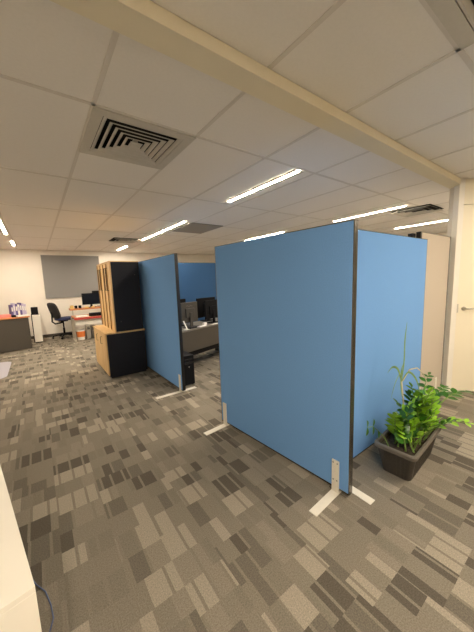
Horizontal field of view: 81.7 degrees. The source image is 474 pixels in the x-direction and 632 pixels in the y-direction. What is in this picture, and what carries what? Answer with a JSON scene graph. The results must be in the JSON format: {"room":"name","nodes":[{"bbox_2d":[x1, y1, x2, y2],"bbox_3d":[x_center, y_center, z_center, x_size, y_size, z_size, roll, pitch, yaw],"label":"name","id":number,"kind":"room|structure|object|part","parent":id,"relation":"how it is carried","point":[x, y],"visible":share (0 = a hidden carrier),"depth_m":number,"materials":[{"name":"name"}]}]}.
{"room":"open-plan office","nodes":[
{"label":"open-plan office","id":0,"kind":"room"},
{"bbox_2d":[0,248,214,335],"bbox_3d":[-3.440,-1.133,10.125,12.100,2.950,0.100,-7,9,-36],"label":"wall","id":1,"kind":"structure","parent":0,"point":[21,276],"depth_m":8.24,"materials":[{"name":"white paint"}]},
{"bbox_2d":[31,331,76,338],"bbox_3d":[-3.358,0.289,10.266,11.900,0.090,0.012,-7,9,-36],"label":"baseboard","id":2,"kind":"structure","parent":1,"relation":"attached to","point":[46,335],"depth_m":8.49,"materials":[{"name":"beige laminate"}]},
{"bbox_2d":[40,255,98,298],"bbox_3d":[-5.213,-1.256,8.724,1.585,1.320,0.027,-7,9,-36],"label":"board","id":3,"kind":"object","parent":1,"relation":"attached to","point":[64,276],"visible":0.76,"depth_m":8.64,"materials":[{"name":"grey fabric"}]},
{"bbox_2d":[0,334,473,631],"bbox_3d":[0.603,0.951,4.910,11.900,0.100,13.400,-7,9,-36],"label":"floor","id":4,"kind":"structure","parent":0,"point":[130,517],"depth_m":1.80,"materials":[{"name":"carpet"}]},
{"bbox_2d":[0,362,10,378],"bbox_3d":[-4.949,1.087,4.914,1.350,0.004,1.370,-7,9,-36],"label":"chair mat","id":5,"kind":"object","parent":4,"relation":"on","point":[4,366],"visible":1,"depth_m":5.30,"materials":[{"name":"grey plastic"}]},
{"bbox_2d":[0,316,31,352],"bbox_3d":[-6.141,0.512,6.424,0.750,0.835,2.020,4,10,39],"label":"desk","id":6,"kind":"object","parent":4,"relation":"on","point":[15,334],"visible":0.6,"depth_m":6.72,"materials":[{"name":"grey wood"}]},
{"bbox_2d":[8,305,13,316],"bbox_3d":[-5.679,-0.132,6.891,0.232,0.290,0.042,4,10,39],"label":"binder","id":7,"kind":"object","parent":6,"relation":"on","point":[11,311],"visible":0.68,"depth_m":6.83,"materials":[{"name":"white paper"}]},
{"bbox_2d":[10,303,15,314],"bbox_3d":[-5.652,-0.158,6.923,0.232,0.330,0.042,4,10,39],"label":"binder","id":8,"kind":"object","parent":6,"relation":"on","point":[13,304],"visible":0.57,"depth_m":6.85,"materials":[{"name":"white paper"}]},
{"bbox_2d":[0,465,41,631],"bbox_3d":[-1.288,1.091,1.101,1.500,0.740,0.600,5,10,44],"label":"base cabinet","id":9,"kind":"object","parent":4,"relation":"on","point":[19,612],"visible":1,"depth_m":0.77,"materials":[{"name":"white laminate"}]},
{"bbox_2d":[31,314,42,342],"bbox_3d":[-5.674,0.341,7.781,0.200,0.790,0.468,-7,9,-36],"label":"base cabinet","id":10,"kind":"object","parent":4,"relation":"on","point":[36,322],"visible":0.92,"depth_m":7.59,"materials":[{"name":"white laminate"}]},
{"bbox_2d":[31,307,37,314],"bbox_3d":[-5.689,-0.147,7.698,0.160,0.200,0.240,-7,9,-36],"label":"speaker","id":11,"kind":"object","parent":10,"relation":"on","point":[34,310],"visible":1,"depth_m":7.60},
{"bbox_2d":[33,580,53,631],"bbox_3d":[-0.986,1.414,1.377,0.069,0.006,0.475,-9,10,-42],"label":"cable","id":12,"kind":"object","parent":4,"relation":"on","point":[35,583],"visible":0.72,"depth_m":1.36,"materials":[{"name":"blue plastic"}]},
{"bbox_2d":[47,303,72,338],"bbox_3d":[-5.267,0.116,8.265,0.610,1.082,0.659,3,9,32],"label":"office chair","id":13,"kind":"object","parent":4,"relation":"on","point":[53,309],"visible":0.89,"depth_m":8.03,"materials":[{"name":"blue fabric"}]},
{"bbox_3d":[-5.381,-0.150,8.026,0.460,0.486,0.208,3,9,32],"label":"backrest","id":14,"kind":"part","parent":13,"relation":"part of","materials":[{"name":"black fabric"}]},
{"bbox_3d":[-5.216,0.074,8.310,0.480,0.100,0.500,3,9,32],"label":"seat","id":15,"kind":"part","parent":13,"relation":"part of","materials":[{"name":"blue fabric"}]},
{"bbox_2d":[76,329,84,339],"bbox_3d":[-4.495,0.537,7.902,0.236,0.290,0.236,-7,9,-36],"label":"waste bin","id":16,"kind":"object","parent":4,"relation":"on","point":[80,332],"visible":0.99,"depth_m":7.83,"materials":[{"name":"white plastic"}]},
{"bbox_2d":[69,306,101,341],"bbox_3d":[-4.139,0.163,8.356,1.560,0.890,0.830,-7,9,-36],"label":"desk","id":17,"kind":"object","parent":4,"relation":"on","point":[91,319],"visible":0.48,"depth_m":7.88,"materials":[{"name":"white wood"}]},
{"bbox_2d":[69,306,99,310],"bbox_3d":[-4.257,-0.271,8.441,1.560,0.045,0.420,-7,9,-36],"label":"shelf","id":18,"kind":"object","parent":17,"relation":"attached to","point":[82,308],"depth_m":8.06,"materials":[{"name":"brown wood"}]},
{"bbox_2d":[81,293,99,306],"bbox_3d":[-4.411,-0.482,8.287,0.500,0.425,0.190,-9,10,-42],"label":"monitor","id":19,"kind":"object","parent":17,"relation":"on","point":[87,298],"visible":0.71,"depth_m":8.25,"materials":[{"name":"black plastic"}]},
{"bbox_2d":[89,312,100,315],"bbox_3d":[-4.121,-0.062,8.084,0.400,0.084,0.250,-8,9,-38],"label":"desk tray","id":20,"kind":"object","parent":17,"relation":"on","point":[93,313],"visible":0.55,"depth_m":7.97,"materials":[{"name":"black plastic"}]},
{"bbox_2d":[85,324,90,338],"bbox_3d":[-4.390,0.456,8.069,0.100,0.400,0.364,-7,9,-36],"label":"computer tower","id":21,"kind":"object","parent":4,"relation":"on","point":[87,326],"visible":0.94,"depth_m":7.93,"materials":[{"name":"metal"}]},
{"bbox_2d":[90,325,95,337],"bbox_3d":[-4.286,0.458,8.183,0.120,0.360,0.364,-7,9,-36],"label":"computer tower","id":22,"kind":"object","parent":4,"relation":"on","point":[91,326],"visible":0.51,"depth_m":8.05,"materials":[{"name":"grey plastic"}]},
{"bbox_2d":[93,325,147,377],"bbox_3d":[-2.200,0.586,5.101,0.669,0.765,1.135,-7,9,-36],"label":"credenza","id":23,"kind":"object","parent":4,"relation":"on","point":[122,353],"visible":0.96,"depth_m":4.67,"materials":[{"name":"laminate"}]},
{"bbox_3d":[-2.658,0.572,5.223,0.019,0.682,0.365,-7,9,-36],"label":"door","id":24,"kind":"part","parent":23,"relation":"part of","materials":[{"name":"beige wood"}]},
{"bbox_3d":[-2.439,0.603,4.927,0.019,0.682,0.365,-7,9,-36],"label":"door","id":25,"kind":"part","parent":23,"relation":"part of","materials":[{"name":"beige wood"}]},
{"bbox_3d":[-2.221,0.634,4.631,0.019,0.682,0.365,-7,9,-36],"label":"door","id":26,"kind":"part","parent":23,"relation":"part of","materials":[{"name":"beige wood"}]},
{"bbox_2d":[93,325,144,334],"bbox_3d":[-2.206,0.218,5.058,0.652,0.025,1.135,-7,9,-36],"label":"countertop","id":27,"kind":"structure","parent":23,"relation":"on","point":[103,329],"depth_m":4.72,"materials":[{"name":"beige wood"}]},
{"bbox_2d":[96,261,142,331],"bbox_3d":[-2.166,-0.374,4.997,0.494,1.159,1.052,-7,9,-36],"label":"hutch","id":28,"kind":"object","parent":23,"relation":"on","point":[118,281],"visible":1,"depth_m":4.61,"materials":[{"name":"laminate"}]},
{"bbox_3d":[-2.637,-0.388,5.267,0.016,1.109,0.012,-7,9,-36],"label":"pull rail","id":29,"kind":"part","parent":28,"relation":"part of","materials":[{"name":"brown wood"}]},
{"bbox_3d":[-2.560,-0.378,5.192,0.018,1.131,0.236,-7,9,-36],"label":"door","id":30,"kind":"part","parent":28,"relation":"part of","materials":[{"name":"brown wood"}]},
{"bbox_3d":[-2.483,-0.366,5.058,0.016,1.109,0.012,-7,9,-36],"label":"pull rail","id":31,"kind":"part","parent":28,"relation":"part of","materials":[{"name":"brown wood"}]},
{"bbox_3d":[-2.407,-0.356,4.984,0.018,1.131,0.236,-7,9,-36],"label":"door","id":32,"kind":"part","parent":28,"relation":"part of","materials":[{"name":"brown wood"}]},
{"bbox_3d":[-2.329,-0.344,4.850,0.016,1.109,0.012,-7,9,-36],"label":"pull rail","id":33,"kind":"part","parent":28,"relation":"part of","materials":[{"name":"brown wood"}]},
{"bbox_3d":[-2.253,-0.334,4.775,0.018,1.131,0.236,-7,9,-36],"label":"door","id":34,"kind":"part","parent":28,"relation":"part of","materials":[{"name":"brown wood"}]},
{"bbox_3d":[-2.176,-0.322,4.641,0.016,1.109,0.012,-7,9,-36],"label":"pull rail","id":35,"kind":"part","parent":28,"relation":"part of","materials":[{"name":"brown wood"}]},
{"bbox_3d":[-2.099,-0.312,4.567,0.018,1.131,0.236,-7,9,-36],"label":"door","id":36,"kind":"part","parent":28,"relation":"part of","materials":[{"name":"brown wood"}]},
{"bbox_3d":[-2.174,-0.943,4.931,0.466,0.014,1.052,-7,9,-36],"label":"panel","id":37,"kind":"part","parent":28,"relation":"part of","materials":[{"name":"black wood"}]},
{"bbox_3d":[-1.843,-0.327,4.604,0.442,1.145,0.020,-7,9,-36],"label":"panel","id":38,"kind":"part","parent":28,"relation":"part of","materials":[{"name":"laminate"}]},
{"bbox_3d":[-1.859,0.627,4.675,0.615,0.710,0.020,-7,9,-36],"label":"panel","id":39,"kind":"part","parent":23,"relation":"part of","materials":[{"name":"laminate"}]},
{"bbox_2d":[138,253,196,398],"bbox_3d":[-1.365,0.062,4.396,0.598,1.928,1.745,-7,9,-36],"label":"screen","id":40,"kind":"object","parent":4,"relation":"on","point":[159,276],"visible":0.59,"depth_m":4.14,"materials":[{"name":"blue fabric"}]},
{"bbox_2d":[183,350,194,385],"bbox_3d":[-0.839,0.800,4.277,0.170,0.460,0.424,-7,9,-36],"label":"computer tower","id":41,"kind":"object","parent":4,"relation":"on","point":[188,357],"visible":0.58,"depth_m":4.11,"materials":[{"name":"black plastic"}]},
{"bbox_2d":[178,262,217,323],"bbox_3d":[-0.639,-0.232,6.330,2.400,1.960,0.548,-7,9,-36],"label":"screen","id":42,"kind":"object","parent":4,"relation":"on","point":[196,280],"visible":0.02,"depth_m":6.06,"materials":[{"name":"blue fabric"}]},
{"bbox_2d":[182,318,218,354],"bbox_3d":[-0.732,0.517,5.391,0.620,0.725,1.700,4,9,37],"label":"desk","id":43,"kind":"object","parent":4,"relation":"on","point":[197,340],"visible":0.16,"depth_m":5.04,"materials":[{"name":"grey laminate"}]},
{"bbox_2d":[180,301,197,327],"bbox_3d":[-0.865,-0.026,5.026,0.190,0.455,0.400,4,9,37],"label":"monitor","id":44,"kind":"object","parent":43,"relation":"on","point":[189,313],"visible":0.94,"depth_m":4.99,"materials":[{"name":"grey plastic"}]},
{"bbox_2d":[188,343,218,354],"bbox_3d":[-0.566,0.605,5.278,0.110,0.090,1.660,4,9,37],"label":"cable tray","id":45,"kind":"object","parent":43,"relation":"on","point":[204,348],"depth_m":5.09,"materials":[{"name":"black plastic"}]},
{"bbox_2d":[196,297,214,321],"bbox_3d":[-0.634,-0.145,5.756,0.190,0.485,0.540,4,9,37],"label":"monitor","id":46,"kind":"object","parent":43,"relation":"on","point":[200,301],"visible":0.5,"depth_m":5.64,"materials":[{"name":"black plastic"}]},
{"bbox_2d":[204,299,217,323],"bbox_3d":[-0.490,-0.092,5.453,0.190,0.450,0.420,3,9,33],"label":"monitor","id":47,"kind":"object","parent":43,"relation":"on","point":[210,306],"visible":0.81,"depth_m":5.40,"materials":[{"name":"black plastic"}]},
{"bbox_2d":[204,219,357,516],"bbox_3d":[0.195,0.303,2.275,0.353,1.895,1.456,-8,10,-40],"label":"screen","id":48,"kind":"object","parent":4,"relation":"on","point":[286,302],"visible":1,"depth_m":2.13,"materials":[{"name":"blue fabric"}]},
{"bbox_2d":[352,229,427,504],"bbox_3d":[1.374,0.241,2.420,1.631,1.900,0.465,-8,9,-38],"label":"screen","id":49,"kind":"object","parent":4,"relation":"on","point":[391,268],"visible":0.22,"depth_m":2.44,"materials":[{"name":"blue fabric"}]},
{"bbox_2d":[366,325,473,480],"bbox_3d":[1.583,0.624,2.256,1.482,1.170,0.502,-6,9,-31],"label":"potted plant","id":50,"kind":"object","parent":4,"relation":"on","point":[406,444],"visible":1,"depth_m":2.15,"materials":[{"name":"green plant"}]},
{"bbox_2d":[416,232,450,397],"bbox_3d":[2.258,0.054,3.287,0.890,1.985,0.248,-7,9,-36],"label":"screen","id":51,"kind":"object","parent":4,"relation":"on","point":[438,246],"visible":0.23,"depth_m":3.24,"materials":[{"name":"beige fabric"}]},
{"bbox_2d":[0,0,473,254],"bbox_3d":[0.511,-1.733,4.558,11.900,0.024,13.400,-7,9,-36],"label":"ceiling","id":52,"kind":"structure","parent":0,"point":[392,66],"depth_m":1.92,"materials":[{"name":"tile"}]},
{"bbox_2d":[0,214,9,234],"bbox_3d":[-4.072,-1.581,4.718,0.132,0.004,2.250,-7,9,-36],"label":"recessed light","id":53,"kind":"object","parent":52,"relation":"in","point":[3,229],"visible":1,"depth_m":4.98,"materials":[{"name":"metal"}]},
{"bbox_2d":[0,221,6,233],"bbox_3d":[-4.072,-1.581,4.718,0.042,0.002,2.222,-7,9,-36],"label":"diffuser","id":54,"kind":"object","parent":53,"relation":"attached to","point":[3,229],"depth_m":5.06,"materials":[{"name":"white plastic"}]},
{"bbox_2d":[8,241,16,245],"bbox_3d":[-5.581,-1.806,6.823,0.132,0.004,0.850,-7,9,-36],"label":"recessed light","id":55,"kind":"object","parent":52,"relation":"in","point":[12,243],"visible":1,"depth_m":6.81,"materials":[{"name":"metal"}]},
{"bbox_2d":[109,238,138,242],"bbox_3d":[-2.836,-1.892,6.874,0.600,0.029,0.600,-7,9,-36],"label":"ceiling vent","id":56,"kind":"object","parent":52,"relation":"in","point":[118,240],"visible":1,"depth_m":6.90,"materials":[{"name":"metal"}]},
{"bbox_3d":[-2.837,-1.906,6.872,0.600,0.002,0.600,-7,9,-36],"label":"duct plate","id":57,"kind":"part","parent":56,"relation":"part of","materials":[{"name":"black metal"}]},
{"bbox_2d":[79,106,195,169],"bbox_3d":[-0.812,-1.446,2.166,0.706,0.182,0.706,-7,9,-36],"label":"ceiling vent","id":58,"kind":"object","parent":52,"relation":"in","point":[108,134],"visible":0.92,"depth_m":2.21,"materials":[{"name":"metal"}]},
{"bbox_2d":[141,221,186,240],"bbox_3d":[-1.701,-1.835,6.027,0.132,0.004,2.510,-7,9,-36],"label":"recessed light","id":59,"kind":"object","parent":52,"relation":"in","point":[181,222],"visible":1,"depth_m":5.79,"materials":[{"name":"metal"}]},
{"bbox_2d":[173,223,222,233],"bbox_3d":[-0.836,-1.817,5.701,0.690,0.012,0.950,-7,9,-36],"label":"ceiling vent","id":60,"kind":"object","parent":52,"relation":"in","point":[199,228],"visible":1,"depth_m":5.64,"materials":[{"name":"grey metal"}]},
{"bbox_2d":[238,232,284,241],"bbox_3d":[0.558,-2.074,7.262,0.132,0.004,1.860,-7,9,-36],"label":"recessed light","id":61,"kind":"object","parent":52,"relation":"in","point":[279,232],"visible":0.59,"depth_m":6.94,"materials":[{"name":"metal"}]},
{"bbox_2d":[225,169,302,202],"bbox_3d":[0.258,-1.550,3.337,0.132,0.004,1.290,-7,9,-36],"label":"recessed light","id":62,"kind":"object","parent":52,"relation":"in","point":[294,172],"visible":1,"depth_m":3.22,"materials":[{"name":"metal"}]},
{"bbox_2d":[332,205,407,221],"bbox_3d":[2.329,-1.833,4.953,0.132,0.004,1.340,-7,9,-36],"label":"recessed light","id":63,"kind":"object","parent":52,"relation":"in","point":[403,205],"visible":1,"depth_m":4.86,"materials":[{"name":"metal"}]},
{"bbox_2d":[391,204,443,216],"bbox_3d":[3.125,-1.820,4.755,0.600,0.029,0.600,-7,9,-36],"label":"ceiling vent","id":64,"kind":"object","parent":52,"relation":"in","point":[429,208],"visible":1,"depth_m":4.75,"materials":[{"name":"metal"}]},
{"bbox_3d":[3.124,-1.833,4.754,0.600,0.002,0.600,-7,9,-36],"label":"duct plate","id":65,"kind":"part","parent":64,"relation":"part of","materials":[{"name":"black metal"}]},
{"bbox_2d":[393,220,447,228],"bbox_3d":[4.104,-2.049,6.139,0.132,0.004,1.100,-7,9,-36],"label":"recessed light","id":66,"kind":"object","parent":52,"relation":"in","point":[441,220],"visible":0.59,"depth_m":6.12,"materials":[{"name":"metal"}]},
{"bbox_2d":[425,0,473,49],"bbox_3d":[1.029,-1.337,0.855,0.706,0.182,0.706,-7,9,-36],"label":"ceiling vent","id":67,"kind":"object","parent":52,"relation":"in","point":[457,16],"visible":1,"depth_m":1.18,"materials":[{"name":"metal"}]},
{"bbox_2d":[442,188,453,368],"bbox_3d":[4.699,-0.585,4.962,4.920,2.650,0.100,-7,9,-36],"label":"wall","id":68,"kind":"structure","parent":0,"point":[451,196],"depth_m":3.42,"materials":[{"name":"white paint"}]},
{"bbox_2d":[464,178,473,204],"bbox_3d":[5.219,-0.397,3.414,4.950,2.645,0.080,-2,7,1],"label":"wall","id":69,"kind":"structure","parent":0,"point":[469,186],"depth_m":3.26,"materials":[{"name":"beige paint"}]},
{"bbox_2d":[50,0,460,188],"bbox_3d":[-0.133,-1.240,1.308,6.970,0.064,0.135,-7,9,-36],"label":"ceiling beam","id":70,"kind":"structure","parent":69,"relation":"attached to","point":[145,22],"depth_m":1.37,"materials":[{"name":"beige paint"}]},
{"bbox_2d":[441,178,465,391],"bbox_3d":[2.708,-0.314,3.439,0.065,2.645,0.085,-2,7,1],"label":"trim","id":71,"kind":"structure","parent":69,"relation":"attached to","point":[459,190],"depth_m":3.40,"materials":[{"name":"white paint"}]},
{"bbox_2d":[451,205,473,391],"bbox_3d":[3.224,-0.184,3.414,0.950,2.342,0.098,-2,7,1],"label":"door","id":72,"kind":"structure","parent":69,"relation":"in","point":[463,356],"depth_m":3.45,"materials":[{"name":"beige paint"}]}
]}

